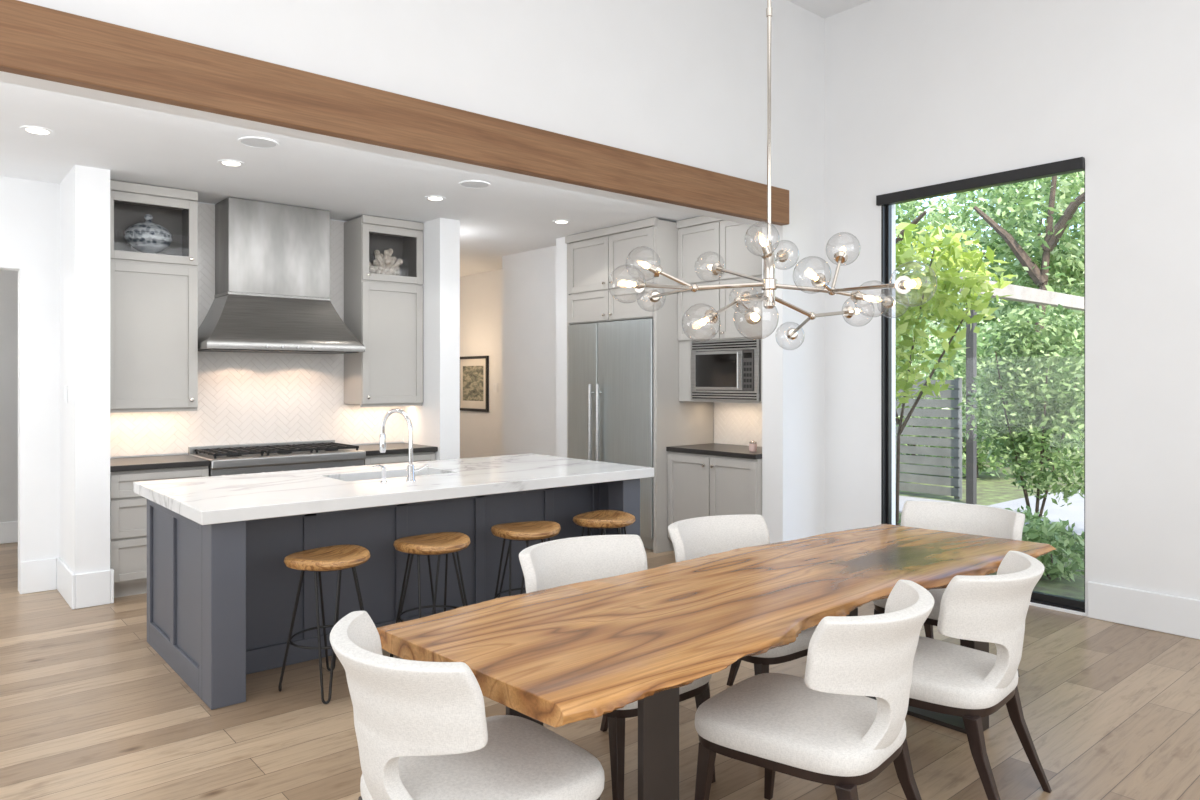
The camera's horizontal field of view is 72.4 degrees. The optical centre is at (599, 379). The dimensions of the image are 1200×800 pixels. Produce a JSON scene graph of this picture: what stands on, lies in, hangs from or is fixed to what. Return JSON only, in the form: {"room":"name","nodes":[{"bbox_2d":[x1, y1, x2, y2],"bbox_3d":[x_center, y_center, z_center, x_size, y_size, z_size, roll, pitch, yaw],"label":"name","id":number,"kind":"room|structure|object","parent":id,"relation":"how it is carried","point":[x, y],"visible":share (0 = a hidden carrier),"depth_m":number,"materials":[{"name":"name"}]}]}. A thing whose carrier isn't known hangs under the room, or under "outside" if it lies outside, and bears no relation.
{"room":"dining room","nodes":[
{"label":"dining room","id":0,"kind":"room"},
{"bbox_2d":[0,270,17,521],"bbox_3d":[-5.749,0.045,7.517,6.220,2.950,0.100,0,0,-40],"label":"wall","id":1,"kind":"structure","parent":0,"point":[8,278],"depth_m":7.65,"materials":[{"name":"grey paint"}]},
{"bbox_2d":[0,521,17,543],"bbox_3d":[-5.710,1.420,7.472,6.220,0.200,0.020,0,0,-40],"label":"baseboard","id":2,"kind":"structure","parent":1,"relation":"attached to","point":[8,530],"depth_m":7.63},
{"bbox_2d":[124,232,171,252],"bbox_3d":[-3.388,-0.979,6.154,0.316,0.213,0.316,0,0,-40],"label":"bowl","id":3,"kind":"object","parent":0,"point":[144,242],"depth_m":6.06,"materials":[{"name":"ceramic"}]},
{"bbox_2d":[0,165,566,592],"bbox_3d":[-3.219,0.045,6.233,8.400,2.950,0.840,0,0,-40],"label":"wall","id":4,"kind":"structure","parent":0,"point":[56,236],"depth_m":5.86,"materials":[{"name":"white paint"}]},
{"bbox_2d":[20,557,113,608],"bbox_3d":[-3.709,1.405,5.704,0.811,0.230,0.244,0,0,32],"label":"baseboard","id":5,"kind":"structure","parent":4,"relation":"attached to","point":[83,590],"depth_m":5.57,"materials":[{"name":"white wood"}]},
{"bbox_2d":[110,180,197,412],"bbox_3d":[-3.396,-0.595,6.147,0.620,1.660,0.416,0,0,-40],"label":"upper cabinet","id":6,"kind":"object","parent":4,"relation":"attached to","point":[154,296],"visible":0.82,"depth_m":6.05,"materials":[{"name":"grey paint"}]},
{"bbox_2d":[124,214,171,252],"bbox_3d":[-3.388,-1.058,6.154,0.316,0.373,0.316,0,0,-40],"label":"jar","id":7,"kind":"object","parent":6,"relation":"in","point":[147,236],"visible":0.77,"depth_m":6.06,"materials":[{"name":"ceramic"}]},
{"bbox_2d":[110,203,403,456],"bbox_3d":[-2.818,-0.420,6.926,2.530,2.000,0.007,0,0,-40],"label":"wall","id":8,"kind":"structure","parent":4,"relation":"attached to","point":[244,397],"depth_m":6.88,"materials":[{"name":"tile"}]},
{"bbox_2d":[198,197,364,353],"bbox_3d":[-2.624,-0.827,6.686,1.237,1.197,0.600,0,0,-40],"label":"range hood","id":9,"kind":"object","parent":4,"relation":"attached to","point":[272,295],"visible":0.99,"depth_m":6.56,"materials":[{"name":"metal"}]},
{"bbox_2d":[344,215,423,406],"bbox_3d":[-1.942,-0.595,7.389,0.585,1.660,0.416,0,0,-40],"label":"upper cabinet","id":10,"kind":"object","parent":4,"relation":"attached to","point":[384,312],"visible":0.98,"depth_m":7.26,"materials":[{"name":"grey paint"}]},
{"bbox_2d":[369,248,402,275],"bbox_3d":[-1.938,-1.030,7.392,0.330,0.316,0.156,0,0,-40],"label":"ornament","id":11,"kind":"object","parent":10,"relation":"in","point":[383,264],"visible":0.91,"depth_m":7.36,"materials":[{"name":"white ceramic"}]},
{"bbox_2d":[0,82,700,276],"bbox_3d":[-3.417,-1.480,6.773,8.800,0.100,6.460,0,0,-40],"label":"ceiling","id":12,"kind":"structure","parent":0,"point":[506,217],"depth_m":5.71,"materials":[{"name":"white paint"}]},
{"bbox_2d":[20,126,54,134],"bbox_3d":[-3.220,-1.426,4.694,0.168,0.008,0.168,0,0,-40],"label":"recessed light","id":13,"kind":"object","parent":12,"relation":"in","point":[37,130],"visible":1,"depth_m":4.68,"materials":[{"name":"beige"}]},
{"bbox_2d":[217,159,244,166],"bbox_3d":[-2.426,-1.426,5.397,0.168,0.008,0.168,0,0,-40],"label":"recessed light","id":14,"kind":"object","parent":12,"relation":"in","point":[227,162],"visible":1,"depth_m":5.39,"materials":[{"name":"beige"}]},
{"bbox_2d":[238,137,278,148],"bbox_3d":[-2.052,-1.425,4.928,0.230,0.007,0.230,0,0,-40],"label":"ceiling speaker","id":15,"kind":"object","parent":12,"relation":"attached to","point":[255,142],"visible":1,"depth_m":4.92},
{"bbox_2d":[424,196,445,200],"bbox_3d":[-1.294,-1.426,6.443,0.168,0.008,0.168,0,0,-40],"label":"recessed light","id":16,"kind":"object","parent":12,"relation":"in","point":[432,198],"visible":1,"depth_m":6.42,"materials":[{"name":"beige"}]},
{"bbox_2d":[459,180,490,188],"bbox_3d":[-0.912,-1.425,5.980,0.230,0.007,0.230,0,0,-40],"label":"ceiling speaker","id":17,"kind":"object","parent":12,"relation":"attached to","point":[475,184],"visible":1,"depth_m":5.97},
{"bbox_2d":[461,182,488,187],"bbox_3d":[-0.912,-1.427,5.980,0.200,0.005,0.200,0,0,-40],"label":"grille","id":18,"kind":"object","parent":17,"relation":"attached to","point":[464,184],"depth_m":5.97,"materials":[{"name":"white metal"}]},
{"bbox_2d":[552,220,570,223],"bbox_3d":[-0.347,-1.426,7.397,0.168,0.008,0.168,0,0,-40],"label":"recessed light","id":19,"kind":"object","parent":12,"relation":"in","point":[553,221],"visible":1,"depth_m":7.37,"materials":[{"name":"beige"}]},
{"bbox_2d":[0,0,824,542],"bbox_3d":[-1.407,-0.730,4.111,8.400,4.500,0.200,0,0,-40],"label":"wall header","id":20,"kind":"structure","parent":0,"point":[684,82],"depth_m":5.35,"materials":[{"name":"white paint"}]},
{"bbox_2d":[0,0,788,225],"bbox_3d":[-1.537,-1.333,3.816,7.820,0.265,0.080,0,0,-40],"label":"beam","id":21,"kind":"structure","parent":20,"relation":"attached to","point":[36,41],"depth_m":3.96,"materials":[{"name":"brown wood"}]},
{"bbox_2d":[460,245,555,458],"bbox_3d":[-1.180,0.045,10.236,0.900,2.950,3.900,0,0,-40],"label":"wall","id":22,"kind":"structure","parent":0,"point":[508,313],"depth_m":9.30,"materials":[{"name":"white paint"}]},
{"bbox_2d":[460,356,488,411],"bbox_3d":[-1.714,0.050,11.068,0.029,0.740,0.740,0,0,-40],"label":"picture","id":23,"kind":"object","parent":22,"relation":"attached to","point":[474,370],"visible":0.83,"depth_m":11.04,"materials":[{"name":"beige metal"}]},
{"bbox_2d":[463,366,482,400],"bbox_3d":[-1.715,0.045,11.068,0.004,0.470,0.520,0,0,-40],"label":"print","id":24,"kind":"object","parent":23,"relation":"attached to","point":[472,375],"depth_m":11.06},
{"bbox_2d":[493,383,497,391],"bbox_3d":[-1.363,0.100,10.671,0.010,0.120,0.120,0,0,-40],"label":"switch plate","id":25,"kind":"object","parent":22,"relation":"attached to","point":[495,385],"visible":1,"depth_m":10.66,"materials":[{"name":"white plastic"}]},
{"bbox_2d":[0,542,1199,799],"bbox_3d":[-1.110,1.570,3.918,8.600,0.100,13.800,0,0,-40],"label":"floor","id":26,"kind":"structure","parent":0,"point":[89,710],"depth_m":3.58,"materials":[{"name":"brown wood"}]},
{"bbox_2d":[110,466,208,597],"bbox_3d":[-3.315,1.076,6.065,0.635,0.888,0.646,0,0,-40],"label":"base cabinet","id":27,"kind":"object","parent":26,"relation":"on","point":[128,509],"visible":0.34,"depth_m":5.73,"materials":[{"name":"grey paint"}]},
{"bbox_2d":[110,454,209,471],"bbox_3d":[-3.317,0.610,6.063,0.640,0.040,0.650,0,0,-40],"label":"countertop","id":28,"kind":"structure","parent":27,"relation":"on","point":[184,460],"depth_m":5.94,"materials":[{"name":"stone"}]},
{"bbox_2d":[188,440,365,475],"bbox_3d":[-2.605,0.965,6.653,1.200,0.870,0.674,0,0,-40],"label":"range cooker","id":29,"kind":"object","parent":26,"relation":"on","point":[234,459],"visible":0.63,"depth_m":6.47,"materials":[{"name":"metal"}]},
{"bbox_2d":[188,449,365,469],"bbox_3d":[-2.607,0.623,6.656,1.200,0.075,0.668,0,0,-40],"label":"cooktop","id":30,"kind":"object","parent":29,"relation":"in","point":[291,458],"depth_m":6.41,"materials":[{"name":"metal"}]},
{"bbox_2d":[278,545,369,703],"bbox_3d":[-1.341,1.186,4.061,0.396,0.668,0.414,0,0,29],"label":"bar stool","id":31,"kind":"object","parent":26,"relation":"on","point":[337,557],"visible":0.85,"depth_m":3.98,"materials":[{"name":"brown wood"}]},
{"bbox_2d":[147,478,639,709],"bbox_3d":[-1.180,1.087,5.147,2.710,0.865,1.300,0,0,-40],"label":"kitchen island","id":32,"kind":"object","parent":26,"relation":"on","point":[221,597],"visible":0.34,"depth_m":4.51,"materials":[{"name":"wood"}]},
{"bbox_2d":[134,454,653,524],"bbox_3d":[-1.169,0.621,5.133,2.830,0.062,1.415,0,0,-40],"label":"island countertop","id":33,"kind":"structure","parent":32,"relation":"on","point":[253,496],"depth_m":4.63,"materials":[{"name":"white stone"}]},
{"bbox_2d":[372,465,386,483],"bbox_3d":[-1.262,0.537,4.701,0.109,0.106,0.039,0,0,38],"label":"soap dispenser","id":34,"kind":"object","parent":33,"relation":"on","point":[383,469],"visible":1,"depth_m":4.67,"materials":[{"name":"silver metal"}]},
{"bbox_2d":[379,408,427,481],"bbox_3d":[-1.180,0.379,4.828,0.325,0.422,0.112,0,0,20],"label":"faucet","id":35,"kind":"object","parent":33,"relation":"on","point":[411,472],"visible":1,"depth_m":4.78,"materials":[{"name":"silver metal"}]},
{"bbox_2d":[364,451,435,464],"bbox_3d":[-1.899,1.076,7.274,0.670,0.888,0.646,0,0,-40],"label":"base cabinet","id":36,"kind":"object","parent":26,"relation":"on","point":[420,456],"visible":0.13,"depth_m":7.03,"materials":[{"name":"grey paint"}]},
{"bbox_2d":[353,443,437,455],"bbox_3d":[-1.899,0.610,7.274,0.670,0.040,0.650,0,0,-40],"label":"countertop","id":37,"kind":"structure","parent":36,"relation":"on","point":[391,448],"depth_m":7.15,"materials":[{"name":"stone"}]},
{"bbox_2d":[390,532,469,656],"bbox_3d":[-0.897,1.186,4.426,0.396,0.668,0.414,0,0,45],"label":"bar stool","id":38,"kind":"object","parent":26,"relation":"on","point":[441,543],"visible":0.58,"depth_m":4.38,"materials":[{"name":"brown wood"}]},
{"bbox_2d":[330,611,604,799],"bbox_3d":[-0.371,1.090,2.233,0.693,0.860,0.634,0,0,-39],"label":"dining chair","id":39,"kind":"object","parent":26,"relation":"on","point":[423,730],"visible":1,"depth_m":2.06,"materials":[{"name":"white fabric"}]},
{"bbox_2d":[491,521,560,598],"bbox_3d":[-0.427,1.186,4.814,0.414,0.668,0.396,0,0,-28],"label":"bar stool","id":40,"kind":"object","parent":26,"relation":"on","point":[531,530],"visible":0.66,"depth_m":4.76,"materials":[{"name":"brown wood"}]},
{"bbox_2d":[573,510,634,536],"bbox_3d":[0.028,1.186,5.191,0.396,0.668,0.414,0,0,20],"label":"bar stool","id":41,"kind":"object","parent":26,"relation":"on","point":[600,519],"visible":0.48,"depth_m":5.13,"materials":[{"name":"brown wood"}]},
{"bbox_2d":[568,318,652,549],"bbox_3d":[0.333,0.485,7.885,0.813,2.070,1.190,0,0,-40],"label":"refrigerator","id":42,"kind":"object","parent":26,"relation":"on","point":[610,364],"visible":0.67,"depth_m":7.59,"materials":[{"name":"metal"}]},
{"bbox_2d":[519,535,715,799],"bbox_3d":[0.048,1.090,3.180,0.634,0.860,0.693,0,0,-40],"label":"dining chair","id":43,"kind":"object","parent":26,"relation":"on","point":[560,562],"visible":0.3,"depth_m":3.33,"materials":[{"name":"white fabric"}]},
{"bbox_2d":[565,217,713,552],"bbox_3d":[0.354,0.048,7.902,0.778,2.945,1.272,0,0,-40],"label":"refrigerator surround","id":44,"kind":"object","parent":26,"relation":"on","point":[592,256],"visible":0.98,"depth_m":7.38,"materials":[{"name":"grey paint"}]},
{"bbox_2d":[667,451,761,549],"bbox_3d":[1.141,1.076,7.080,0.646,0.888,0.994,0,0,-40],"label":"base cabinet","id":45,"kind":"object","parent":26,"relation":"on","point":[698,485],"visible":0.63,"depth_m":6.88,"materials":[{"name":"grey paint"}]},
{"bbox_2d":[666,443,761,458],"bbox_3d":[1.149,0.610,7.085,0.630,0.040,0.997,0,0,-40],"label":"countertop","id":46,"kind":"structure","parent":45,"relation":"on","point":[716,449],"depth_m":6.97,"materials":[{"name":"stone"}]},
{"bbox_2d":[749,441,756,451],"bbox_3d":[1.264,0.544,6.774,0.064,0.089,0.064,0,0,-40],"label":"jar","id":47,"kind":"object","parent":46,"relation":"on","point":[752,444],"visible":1,"depth_m":6.75,"materials":[{"name":"white ceramic"}]},
{"bbox_2d":[377,524,1055,799],"bbox_3d":[0.688,1.137,3.147,2.926,0.765,1.005,0,0,-40],"label":"dining table","id":48,"kind":"object","parent":26,"relation":"on","point":[558,656],"visible":0.89,"depth_m":2.57,"materials":[{"name":"natural live edge wood"},{"name":"dark bronze steel"}]},
{"bbox_2d":[668,514,816,685],"bbox_3d":[0.662,1.090,3.705,0.634,0.860,0.693,0,0,-38],"label":"dining chair","id":49,"kind":"object","parent":26,"relation":"on","point":[691,538],"visible":0.24,"depth_m":3.90,"materials":[{"name":"white fabric"}]},
{"bbox_2d":[695,580,933,799],"bbox_3d":[0.690,1.090,2.606,0.693,0.860,0.634,0,0,41],"label":"dining chair","id":50,"kind":"object","parent":26,"relation":"on","point":[822,726],"visible":1,"depth_m":2.42,"materials":[{"name":"white fabric"}]},
{"bbox_2d":[873,501,1024,676],"bbox_3d":[1.756,1.090,4.160,0.693,0.860,0.634,0,0,-43],"label":"dining chair","id":51,"kind":"object","parent":26,"relation":"on","point":[981,520],"visible":0.23,"depth_m":4.33,"materials":[{"name":"white fabric"}]},
{"bbox_2d":[871,551,1051,799],"bbox_3d":[1.280,1.090,3.083,0.693,0.860,0.634,0,0,44],"label":"dining chair","id":52,"kind":"object","parent":26,"relation":"on","point":[970,684],"visible":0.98,"depth_m":2.84,"materials":[{"name":"white fabric"}]},
{"bbox_2d":[788,0,870,18],"bbox_3d":[0.988,-3.030,1.461,8.600,0.100,7.340,0,0,-40],"label":"ceiling","id":53,"kind":"structure","parent":0,"point":[824,9],"depth_m":6.53,"materials":[{"name":"white paint"}]},
{"bbox_2d":[611,0,936,348],"bbox_3d":[0.597,-1.548,3.095,1.141,2.862,1.542,0,0,17],"label":"chandelier","id":54,"kind":"object","parent":53,"relation":"hanging from","point":[768,284],"visible":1,"depth_m":3.09,"materials":[{"name":"silver metal"}]},
{"bbox_2d":[631,277,645,292],"bbox_3d":[0.128,-0.325,2.788,0.049,0.054,0.052,0,0,-40],"label":"socket","id":55,"kind":"object","parent":54,"relation":"attached to","point":[639,284],"depth_m":2.78,"materials":[{"name":"silver metal"}]},
{"bbox_2d":[649,290,660,301],"bbox_3d":[0.234,-0.362,3.545,0.049,0.054,0.056,0,0,-40],"label":"socket","id":56,"kind":"object","parent":54,"relation":"attached to","point":[652,295],"depth_m":3.53,"materials":[{"name":"silver metal"}]},
{"bbox_2d":[648,264,662,276],"bbox_3d":[0.209,-0.405,3.038,0.050,0.050,0.056,0,0,-40],"label":"socket","id":57,"kind":"object","parent":54,"relation":"attached to","point":[657,270],"depth_m":3.03,"materials":[{"name":"silver metal"}]},
{"bbox_2d":[703,309,717,323],"bbox_3d":[0.374,-0.215,2.786,0.055,0.050,0.053,0,0,-40],"label":"socket","id":58,"kind":"object","parent":54,"relation":"attached to","point":[711,316],"depth_m":2.78,"materials":[{"name":"silver metal"}]},
{"bbox_2d":[711,263,722,274],"bbox_3d":[0.490,-0.467,3.451,0.051,0.052,0.055,0,0,-40],"label":"socket","id":59,"kind":"object","parent":54,"relation":"attached to","point":[717,268],"depth_m":3.43,"materials":[{"name":"silver metal"}]},
{"bbox_2d":[741,291,751,303],"bbox_3d":[0.633,-0.356,3.546,0.053,0.054,0.049,0,0,-2],"label":"socket","id":60,"kind":"object","parent":54,"relation":"attached to","point":[745,294],"depth_m":3.53,"materials":[{"name":"silver metal"}]},
{"bbox_2d":[745,307,761,323],"bbox_3d":[0.458,-0.193,2.455,0.049,0.053,0.056,0,0,28],"label":"socket","id":61,"kind":"object","parent":54,"relation":"attached to","point":[751,312],"depth_m":2.46,"materials":[{"name":"silver metal"}]},
{"bbox_2d":[761,245,773,258],"bbox_3d":[0.635,-0.483,3.110,0.050,0.055,0.053,0,0,-40],"label":"socket","id":62,"kind":"object","parent":54,"relation":"attached to","point":[768,253],"depth_m":3.10,"materials":[{"name":"silver metal"}]},
{"bbox_2d":[776,250,788,261],"bbox_3d":[0.791,-0.536,3.548,0.056,0.053,0.050,0,0,-40],"label":"socket","id":63,"kind":"object","parent":54,"relation":"attached to","point":[784,253],"depth_m":3.53,"materials":[{"name":"silver metal"}]},
{"bbox_2d":[786,328,797,339],"bbox_3d":[0.866,-0.208,3.696,0.053,0.054,0.050,0,0,2],"label":"socket","id":64,"kind":"object","parent":54,"relation":"attached to","point":[789,333],"depth_m":3.68,"materials":[{"name":"silver metal"}]},
{"bbox_2d":[811,273,825,287],"bbox_3d":[0.768,-0.352,2.894,0.054,0.053,0.052,0,0,-40],"label":"socket","id":65,"kind":"object","parent":54,"relation":"attached to","point":[819,280],"depth_m":2.89,"materials":[{"name":"silver metal"}]},
{"bbox_2d":[834,250,847,262],"bbox_3d":[0.930,-0.475,3.160,0.055,0.054,0.051,0,0,-40],"label":"socket","id":66,"kind":"object","parent":54,"relation":"attached to","point":[840,257],"depth_m":3.14,"materials":[{"name":"silver metal"}]},
{"bbox_2d":[842,306,855,318],"bbox_3d":[1.024,-0.279,3.371,0.052,0.054,0.052,0,0,-40],"label":"socket","id":67,"kind":"object","parent":54,"relation":"attached to","point":[848,311],"depth_m":3.35,"materials":[{"name":"silver metal"}]},
{"bbox_2d":[850,291,866,302],"bbox_3d":[0.925,-0.301,2.933,0.052,0.052,0.054,0,0,-40],"label":"socket","id":68,"kind":"object","parent":54,"relation":"attached to","point":[855,296],"depth_m":2.92,"materials":[{"name":"silver metal"}]},
{"bbox_2d":[882,296,893,307],"bbox_3d":[1.217,-0.328,3.458,0.053,0.054,0.047,0,0,39],"label":"socket","id":69,"kind":"object","parent":54,"relation":"attached to","point":[889,299],"depth_m":3.44,"materials":[{"name":"silver metal"}]},
{"bbox_2d":[895,276,910,293],"bbox_3d":[0.893,-0.280,2.403,0.053,0.054,0.049,0,0,-5],"label":"socket","id":70,"kind":"object","parent":54,"relation":"attached to","point":[903,283],"depth_m":2.41,"materials":[{"name":"silver metal"}]},
{"bbox_2d":[714,0,1199,616],"bbox_3d":[3.380,-0.730,5.122,0.207,4.500,9.800,0,0,-40],"label":"wall","id":71,"kind":"structure","parent":0,"point":[919,93],"depth_m":5.27,"materials":[{"name":"white paint"}]},
{"bbox_2d":[677,216,761,402],"bbox_3d":[1.190,-0.618,7.122,0.516,1.615,0.994,0,0,-40],"label":"upper cabinet","id":72,"kind":"object","parent":71,"relation":"attached to","point":[697,236],"visible":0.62,"depth_m":7.03,"materials":[{"name":"grey paint"}]},
{"bbox_2d":[691,339,760,400],"bbox_3d":[1.192,-0.081,7.067,0.489,0.508,0.750,0,0,-40],"label":"microwave","id":73,"kind":"object","parent":72,"relation":"in","point":[728,370],"visible":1,"depth_m":6.90,"materials":[{"name":"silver metal"}]},
{"bbox_2d":[876,157,1084,612],"bbox_3d":[2.667,0.034,5.851,0.125,2.932,1.465,0,0,-40],"label":"window","id":74,"kind":"structure","parent":71,"relation":"in","point":[885,201],"depth_m":6.05,"materials":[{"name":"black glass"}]},
{"bbox_2d":[1088,581,1199,639],"bbox_3d":[4.163,1.405,4.042,0.020,0.230,7.140,0,0,-40],"label":"baseboard","id":75,"kind":"structure","parent":71,"relation":"attached to","point":[1165,613],"depth_m":5.01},
{"label":"outside","id":76,"kind":"structure","parent":0,"visible":0},
{"bbox_2d":[896,416,1083,599],"bbox_3d":[11.273,1.590,26.066,39.000,0.100,55.000,0,0,-40],"label":"ground","id":77,"kind":"structure","parent":76,"point":[991,490],"depth_m":11.03,"materials":[{"name":"grass"}]},
{"bbox_2d":[896,378,961,499],"bbox_3d":[3.258,0.745,11.968,0.100,1.550,4.070,0,0,-40],"label":"slatted fence","id":78,"kind":"object","parent":77,"relation":"on","point":[956,413],"visible":0.31,"depth_m":10.63,"materials":[{"name":"grey wood"}]},
{"bbox_2d":[896,197,977,339],"bbox_3d":[7.696,-1.803,20.890,3.167,6.700,4.012,0,0,-40],"label":"tree","id":79,"kind":"object","parent":77,"relation":"on","point":[936,217],"visible":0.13,"depth_m":20.01,"materials":[{"name":"green plant"}]},
{"bbox_2d":[896,315,977,456],"bbox_3d":[6.249,0.139,16.405,2.224,2.833,2.378,0,0,-40],"label":"bush","id":80,"kind":"object","parent":77,"relation":"on","point":[934,326],"visible":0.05,"depth_m":15.91,"materials":[{"name":"green plant"}]},
{"bbox_2d":[896,222,1016,524],"bbox_3d":[2.898,0.031,7.687,1.839,3.021,1.136,0,0,36],"label":"tree","id":81,"kind":"object","parent":77,"relation":"on","point":[973,285],"visible":0.56,"depth_m":7.43,"materials":[{"name":"green plant"}]},
{"bbox_2d":[904,319,1040,477],"bbox_3d":[5.901,0.287,12.933,2.213,2.539,2.018,0,0,-40],"label":"bush","id":82,"kind":"object","parent":77,"relation":"on","point":[958,364],"visible":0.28,"depth_m":12.61,"materials":[{"name":"green plant"}]},
{"bbox_2d":[899,489,1083,535],"bbox_3d":[9.327,1.530,11.253,11.200,0.020,11.000,0,0,-40],"label":"patio","id":83,"kind":"structure","parent":77,"relation":"on","point":[1074,512],"depth_m":9.85,"materials":[{"name":"concrete"}]},
{"bbox_2d":[958,277,1083,503],"bbox_3d":[6.726,0.140,11.912,6.300,2.760,0.140,0,0,-40],"label":"pergola","id":84,"kind":"object","parent":83,"relation":"on","point":[1018,293],"visible":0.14,"depth_m":10.05,"materials":[{"name":"white wood"}]},
{"bbox_2d":[920,174,1083,431],"bbox_3d":[12.810,-3.183,23.579,5.872,9.566,7.417,0,0,-40],"label":"tree","id":85,"kind":"object","parent":77,"relation":"on","point":[962,198],"visible":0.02,"depth_m":23.64,"materials":[{"name":"green plant"}]},
{"bbox_2d":[957,304,1083,521],"bbox_3d":[4.335,0.392,8.007,1.150,2.304,1.560,0,0,-40],"label":"shrub","id":86,"kind":"object","parent":77,"relation":"on","point":[1056,411],"visible":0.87,"depth_m":7.88,"materials":[{"name":"green plant"}]},
{"bbox_2d":[967,171,1083,451],"bbox_3d":[9.827,-1.871,17.404,3.110,6.836,3.807,0,0,-43],"label":"tree","id":87,"kind":"object","parent":77,"relation":"on","point":[1035,272],"visible":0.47,"depth_m":17.05,"materials":[{"name":"green plant"}]},
{"bbox_2d":[1005,505,1064,558],"bbox_3d":[3.570,1.302,6.912,0.662,0.487,0.656,0,0,-40],"label":"plant","id":88,"kind":"object","parent":77,"relation":"on","point":[1029,517],"visible":0.1,"depth_m":6.81,"materials":[{"name":"green plant"}]},
{"bbox_2d":[1003,326,1083,461],"bbox_3d":[8.126,0.283,14.822,1.897,2.545,1.973,0,0,-40],"label":"bush","id":89,"kind":"object","parent":77,"relation":"on","point":[1060,370],"visible":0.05,"depth_m":14.41,"materials":[{"name":"green plant"}]},
{"bbox_2d":[1022,517,1083,581],"bbox_3d":[3.468,1.299,6.319,0.627,0.494,0.694,0,0,-40],"label":"plant","id":90,"kind":"object","parent":77,"relation":"on","point":[1056,570],"visible":0.67,"depth_m":6.21,"materials":[{"name":"green plant"}]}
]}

